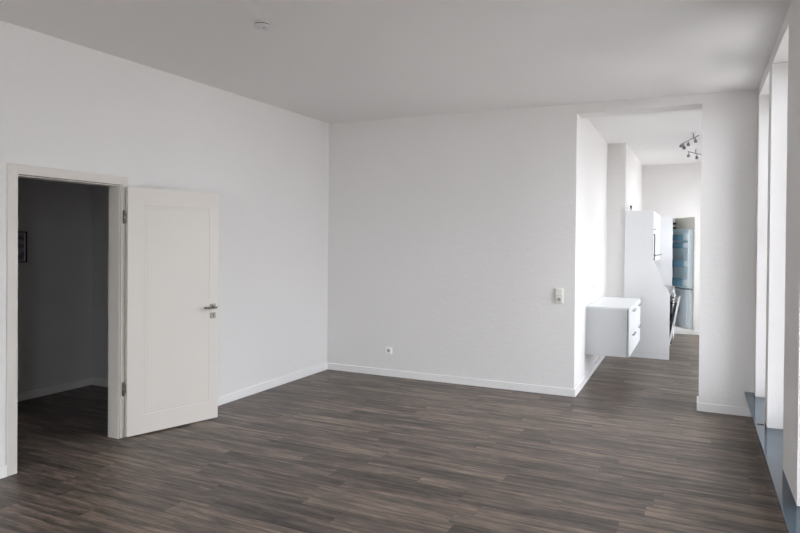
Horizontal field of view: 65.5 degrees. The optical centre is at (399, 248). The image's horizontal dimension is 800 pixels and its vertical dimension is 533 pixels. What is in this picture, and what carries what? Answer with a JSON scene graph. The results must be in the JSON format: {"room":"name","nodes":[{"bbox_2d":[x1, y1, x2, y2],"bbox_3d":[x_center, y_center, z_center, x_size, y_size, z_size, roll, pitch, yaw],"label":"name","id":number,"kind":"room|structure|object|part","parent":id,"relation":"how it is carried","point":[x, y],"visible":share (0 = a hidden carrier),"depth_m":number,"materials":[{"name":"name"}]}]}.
{"room":"empty living room","nodes":[
{"label":"empty living room","id":0,"kind":"room"},
{"bbox_2d":[17,178,92,392],"bbox_3d":[-4.204,-0.009,5.088,0.120,3.000,3.982,1,1,26],"label":"wall","id":1,"kind":"structure","parent":0,"point":[55,280],"depth_m":6.36,"materials":[{"name":"white paint"}]},
{"bbox_2d":[18,231,26,262],"bbox_3d":[-3.700,-0.011,5.976,0.022,0.300,0.224,1,1,26],"label":"framed picture","id":2,"kind":"object","parent":1,"relation":"attached to","point":[22,236],"visible":0.48,"depth_m":6.04},
{"bbox_2d":[18,233,23,260],"bbox_3d":[-3.699,-0.011,5.978,0.002,0.268,0.168,1,1,26],"label":"print","id":3,"kind":"object","parent":2,"relation":"attached to","point":[20,235],"depth_m":6.03},
{"bbox_2d":[17,377,90,401],"bbox_3d":[-4.159,1.451,5.065,0.015,0.080,3.727,1,1,26],"label":"baseboard","id":4,"kind":"structure","parent":1,"relation":"attached to","point":[49,390],"depth_m":6.33,"materials":[{"name":"white wood"}]},
{"bbox_2d":[92,185,108,379],"bbox_3d":[-2.551,-0.007,6.437,1.695,3.000,0.120,1,1,26],"label":"wall","id":5,"kind":"structure","parent":0,"point":[100,209],"depth_m":6.70,"materials":[{"name":"white paint"}]},
{"bbox_2d":[91,377,107,386],"bbox_3d":[-2.592,1.453,6.389,1.695,0.080,0.015,1,1,26],"label":"baseboard","id":6,"kind":"structure","parent":5,"relation":"attached to","point":[94,381],"depth_m":6.69,"materials":[{"name":"white wood"}]},
{"bbox_2d":[0,20,328,465],"bbox_3d":[-3.002,-0.010,3.399,0.117,3.050,9.935,1,1,26],"label":"wall","id":7,"kind":"structure","parent":0,"point":[65,105],"depth_m":5.92,"materials":[{"name":"white paint"}]},
{"bbox_2d":[0,465,6,478],"bbox_3d":[-3.854,1.485,1.509,0.015,0.080,5.777,1,1,26],"label":"baseboard","id":8,"kind":"structure","parent":7,"relation":"attached to","point":[3,469],"depth_m":4.09,"materials":[{"name":"white wood"}]},
{"bbox_2d":[6,163,127,475],"bbox_3d":[-2.442,0.472,4.563,0.127,2.075,0.961,1,1,26],"label":"door frame","id":9,"kind":"structure","parent":7,"relation":"attached to","point":[117,185],"depth_m":4.74,"materials":[{"name":"beige paint"}]},
{"bbox_2d":[122,187,218,436],"bbox_3d":[-1.878,0.506,5.192,0.104,1.983,0.839,1,1,43],"label":"door","id":10,"kind":"structure","parent":7,"relation":"in","point":[172,257],"depth_m":5.17,"materials":[{"name":"beige paint"}]},
{"bbox_3d":[-1.653,0.516,5.399,0.060,0.026,0.118,1,1,43],"label":"lever","id":11,"kind":"part","parent":10,"relation":"part of","materials":[{"name":"silver metal"}]},
{"bbox_3d":[-1.643,0.590,5.457,0.007,0.050,0.052,1,1,43],"label":"key plate","id":12,"kind":"part","parent":10,"relation":"part of","materials":[{"name":"silver metal"}]},
{"bbox_2d":[218,363,327,405],"bbox_3d":[-1.542,1.462,6.331,0.015,0.080,2.997,1,1,26],"label":"baseboard","id":13,"kind":"structure","parent":7,"relation":"attached to","point":[239,394],"depth_m":6.63,"materials":[{"name":"white wood"}]},
{"bbox_2d":[0,334,786,532],"bbox_3d":[-0.559,1.580,5.183,6.607,0.120,15.450,1,1,26],"label":"floor","id":14,"kind":"structure","parent":0,"point":[326,451],"depth_m":4.40,"materials":[{"name":"grey wood"}]},
{"bbox_2d":[624,210,669,359],"bbox_3d":[3.419,0.501,8.607,0.588,2.045,0.020,1,1,26],"label":"end panel","id":15,"kind":"object","parent":14,"relation":"on","point":[642,279],"visible":0.86,"depth_m":8.60,"materials":[{"name":"white laminate"}]},
{"bbox_2d":[669,292,675,345],"bbox_3d":[3.846,1.089,9.420,0.603,0.862,0.592,1,1,26],"label":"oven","id":16,"kind":"object","parent":14,"relation":"on","point":[672,296],"visible":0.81,"depth_m":9.05,"materials":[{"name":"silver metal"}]},
{"bbox_3d":[4.070,1.085,9.312,0.020,0.625,0.592,1,1,26],"label":"door","id":17,"kind":"part","parent":16,"relation":"part of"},
{"bbox_2d":[653,217,695,330],"bbox_3d":[4.465,0.501,10.440,0.891,2.030,0.600,1,1,26],"label":"tall cabinet","id":18,"kind":"object","parent":14,"relation":"on","point":[675,266],"visible":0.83,"depth_m":10.18,"materials":[{"name":"white laminate"}]},
{"bbox_3d":[4.188,0.501,10.251,0.553,2.030,0.019,1,1,26],"label":"panel","id":19,"kind":"part","parent":18,"relation":"part of","materials":[{"name":"white laminate"}]},
{"bbox_3d":[4.670,0.994,10.360,0.015,0.530,0.380,0,1,-6],"label":"freezer panel","id":20,"kind":"part","parent":18,"relation":"part of","materials":[{"name":"grey metal"}]},
{"bbox_3d":[4.737,0.413,10.355,0.019,1.843,0.593,0,1,-6],"label":"door","id":21,"kind":"part","parent":18,"relation":"part of","materials":[{"name":"blue glass"}]},
{"bbox_2d":[669,295,679,344],"bbox_3d":[3.615,1.092,8.865,0.685,0.862,0.596,1,1,26],"label":"dishwasher","id":22,"kind":"object","parent":14,"relation":"on","point":[677,298],"visible":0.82,"depth_m":8.49,"materials":[{"name":"metal"}]},
{"bbox_3d":[3.832,1.045,8.761,0.146,0.615,0.588,1,1,26],"label":"door","id":23,"kind":"part","parent":22,"relation":"part of","materials":[{"name":"silver metal"}]},
{"bbox_3d":[4.093,1.086,9.957,0.584,0.862,0.574,1,1,26],"label":"base cabinet","id":24,"kind":"object","parent":14,"relation":"on","visible":0},
{"bbox_2d":[666,286,674,295],"bbox_3d":[3.812,0.634,9.425,0.591,0.039,1.784,1,1,26],"label":"countertop","id":25,"kind":"structure","parent":24,"relation":"on","point":[670,289],"depth_m":9.49,"materials":[{"name":"white"}]},
{"bbox_2d":[0,0,791,165],"bbox_3d":[-0.432,-1.602,4.996,6.927,0.250,15.650,1,1,26],"label":"ceiling","id":26,"kind":"structure","parent":0,"point":[328,61],"depth_m":4.58,"materials":[{"name":"white paint"}]},
{"bbox_2d":[254,20,270,30],"bbox_3d":[-0.900,-1.453,4.065,0.110,0.040,0.110,1,1,26],"label":"smoke detector","id":27,"kind":"object","parent":26,"relation":"attached to","point":[262,25],"visible":1,"depth_m":4.03,"materials":[{"name":"white plastic"}]},
{"bbox_3d":[-0.900,-1.467,4.065,0.110,0.012,0.110,1,1,26],"label":"mounting plate","id":28,"kind":"part","parent":27,"relation":"part of","materials":[{"name":"white plastic"}]},
{"bbox_2d":[679,132,698,149],"bbox_3d":[3.750,-1.391,8.044,0.070,0.157,0.695,1,1,8],"label":"spot lamp","id":29,"kind":"object","parent":26,"relation":"attached to","point":[682,146],"visible":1,"depth_m":8.08,"materials":[{"name":"grey metal"}]},
{"bbox_2d":[687,148,701,158],"bbox_3d":[4.460,-1.399,9.275,0.696,0.150,0.072,0,1,-38],"label":"spot lamp","id":30,"kind":"object","parent":26,"relation":"attached to","point":[695,149],"visible":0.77,"depth_m":9.20,"materials":[{"name":"grey metal"}]},
{"bbox_2d":[327,89,757,407],"bbox_3d":[1.241,-0.004,6.802,4.595,3.050,0.270,1,1,26],"label":"wall","id":31,"kind":"structure","parent":0,"point":[452,238],"depth_m":6.75,"materials":[{"name":"white paint"}]},
{"bbox_2d":[386,347,391,353],"bbox_3d":[-0.133,1.203,7.305,0.080,0.080,0.021,1,1,26],"label":"wall socket","id":32,"kind":"object","parent":31,"relation":"attached to","point":[388,349],"visible":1,"depth_m":7.30,"materials":[{"name":"white plastic"}]},
{"bbox_2d":[328,363,574,396],"bbox_3d":[0.455,1.473,7.028,2.985,0.080,0.015,1,1,26],"label":"baseboard","id":33,"kind":"structure","parent":31,"relation":"attached to","point":[331,366],"depth_m":6.93,"materials":[{"name":"white wood"}]},
{"bbox_2d":[555,288,562,303],"bbox_3d":[1.650,0.495,6.447,0.082,0.156,0.020,1,1,26],"label":"light switch","id":34,"kind":"object","parent":31,"relation":"attached to","point":[558,291],"visible":1,"depth_m":6.44,"materials":[{"name":"beige plastic"}]},
{"bbox_2d":[556,296,561,302],"bbox_3d":[1.647,0.532,6.443,0.065,0.065,0.003,1,1,26],"label":"socket","id":35,"kind":"object","parent":34,"relation":"attached to","point":[558,298],"depth_m":6.44,"materials":[{"name":"plastic"}]},
{"bbox_2d":[697,396,750,416],"bbox_3d":[3.085,1.504,5.917,0.470,0.080,0.285,1,1,26],"label":"baseboard","id":36,"kind":"structure","parent":31,"relation":"attached to","point":[705,407],"depth_m":5.79,"materials":[{"name":"white wood"}]},
{"bbox_2d":[579,118,607,381],"bbox_3d":[2.335,0.022,7.783,0.250,3.000,2.445,1,1,26],"label":"wall","id":37,"kind":"structure","parent":0,"point":[594,149],"depth_m":7.38,"materials":[{"name":"white paint"}]},
{"bbox_2d":[574,355,604,396],"bbox_3d":[2.367,1.483,7.624,0.019,0.080,2.714,1,1,25],"label":"baseboard","id":38,"kind":"structure","parent":37,"relation":"attached to","point":[592,369],"depth_m":7.17,"materials":[{"name":"white wood"}]},
{"bbox_2d":[586,297,641,357],"bbox_3d":[2.656,0.937,7.636,0.491,0.548,1.442,1,1,26],"label":"drawer cabinet","id":39,"kind":"object","parent":37,"relation":"attached to","point":[613,325],"visible":1,"depth_m":7.03,"materials":[{"name":"white laminate"}]},
{"bbox_3d":[2.645,0.671,7.640,0.463,0.018,1.442,1,1,26],"label":"panel","id":40,"kind":"part","parent":39,"relation":"part of","materials":[{"name":"white laminate"}]},
{"bbox_3d":[2.689,1.083,7.221,0.017,0.260,0.718,1,1,26],"label":"drawer","id":41,"kind":"part","parent":39,"relation":"part of","materials":[{"name":"white laminate"}]},
{"bbox_3d":[2.691,0.818,7.219,0.017,0.261,0.718,1,1,26],"label":"drawer","id":42,"kind":"part","parent":39,"relation":"part of","materials":[{"name":"white laminate"}]},
{"bbox_3d":[3.003,0.815,7.869,0.017,0.261,0.718,1,1,26],"label":"drawer","id":43,"kind":"part","parent":39,"relation":"part of","materials":[{"name":"white laminate"}]},
{"bbox_3d":[3.001,1.079,7.871,0.017,0.260,0.718,1,1,26],"label":"drawer","id":44,"kind":"part","parent":39,"relation":"part of","materials":[{"name":"white laminate"}]},
{"bbox_2d":[606,143,641,297],"bbox_3d":[3.562,0.012,10.103,0.458,3.000,2.800,1,1,26],"label":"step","id":45,"kind":"structure","parent":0,"point":[624,170],"depth_m":8.81,"materials":[{"name":"white paint"}]},
{"bbox_2d":[653,212,657,260],"bbox_3d":[3.475,-0.169,8.922,0.402,0.710,0.593,1,1,26],"label":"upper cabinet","id":46,"kind":"object","parent":45,"relation":"attached to","point":[654,255],"visible":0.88,"depth_m":8.85,"materials":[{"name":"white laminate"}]},
{"bbox_3d":[3.613,-0.167,8.856,0.019,0.708,0.591,1,1,26],"label":"door","id":47,"kind":"part","parent":46,"relation":"part of","materials":[{"name":"white laminate"}]},
{"bbox_3d":[3.632,-0.014,8.835,0.040,0.365,0.550,1,1,26],"label":"handle","id":48,"kind":"part","parent":46,"relation":"part of","materials":[{"name":"silver metal"}]},
{"bbox_2d":[655,213,659,260],"bbox_3d":[3.733,-0.171,9.459,0.402,0.710,0.593,1,1,26],"label":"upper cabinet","id":49,"kind":"object","parent":45,"relation":"attached to","point":[656,238],"visible":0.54,"depth_m":9.36,"materials":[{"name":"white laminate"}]},
{"bbox_3d":[3.870,-0.170,9.393,0.019,0.708,0.591,1,1,26],"label":"door","id":50,"kind":"part","parent":49,"relation":"part of","materials":[{"name":"white laminate"}]},
{"bbox_2d":[658,215,661,259],"bbox_3d":[3.990,-0.174,9.995,0.402,0.710,0.593,1,1,26],"label":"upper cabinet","id":51,"kind":"object","parent":45,"relation":"attached to","point":[658,215],"visible":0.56,"depth_m":9.91,"materials":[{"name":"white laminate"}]},
{"bbox_3d":[4.127,-0.172,9.929,0.019,0.708,0.591,1,1,26],"label":"door","id":52,"kind":"part","parent":51,"relation":"part of","materials":[{"name":"white laminate"}]},
{"bbox_2d":[642,163,700,329],"bbox_3d":[5.032,0.016,11.062,2.280,3.000,0.200,1,1,26],"label":"wall","id":53,"kind":"structure","parent":0,"point":[674,190],"depth_m":11.00,"materials":[{"name":"white paint"}]},
{"bbox_2d":[674,329,698,334],"bbox_3d":[4.991,1.476,10.969,1.402,0.080,0.015,1,1,26],"label":"baseboard","id":54,"kind":"structure","parent":53,"relation":"attached to","point":[676,331],"depth_m":10.94,"materials":[{"name":"white wood"}]},
{"bbox_2d":[754,0,799,505],"bbox_3d":[2.532,0.059,3.694,0.420,3.000,15.250,1,1,26],"label":"wall","id":55,"kind":"structure","parent":0,"point":[777,263],"depth_m":4.55,"materials":[{"name":"white paint"}]},
{"bbox_2d":[744,392,799,532],"bbox_3d":[1.297,1.361,1.238,0.495,0.036,9.723,1,1,26],"label":"window sill","id":56,"kind":"structure","parent":55,"relation":"attached to","point":[770,439],"depth_m":3.93,"materials":[{"name":"stone"}]}
]}

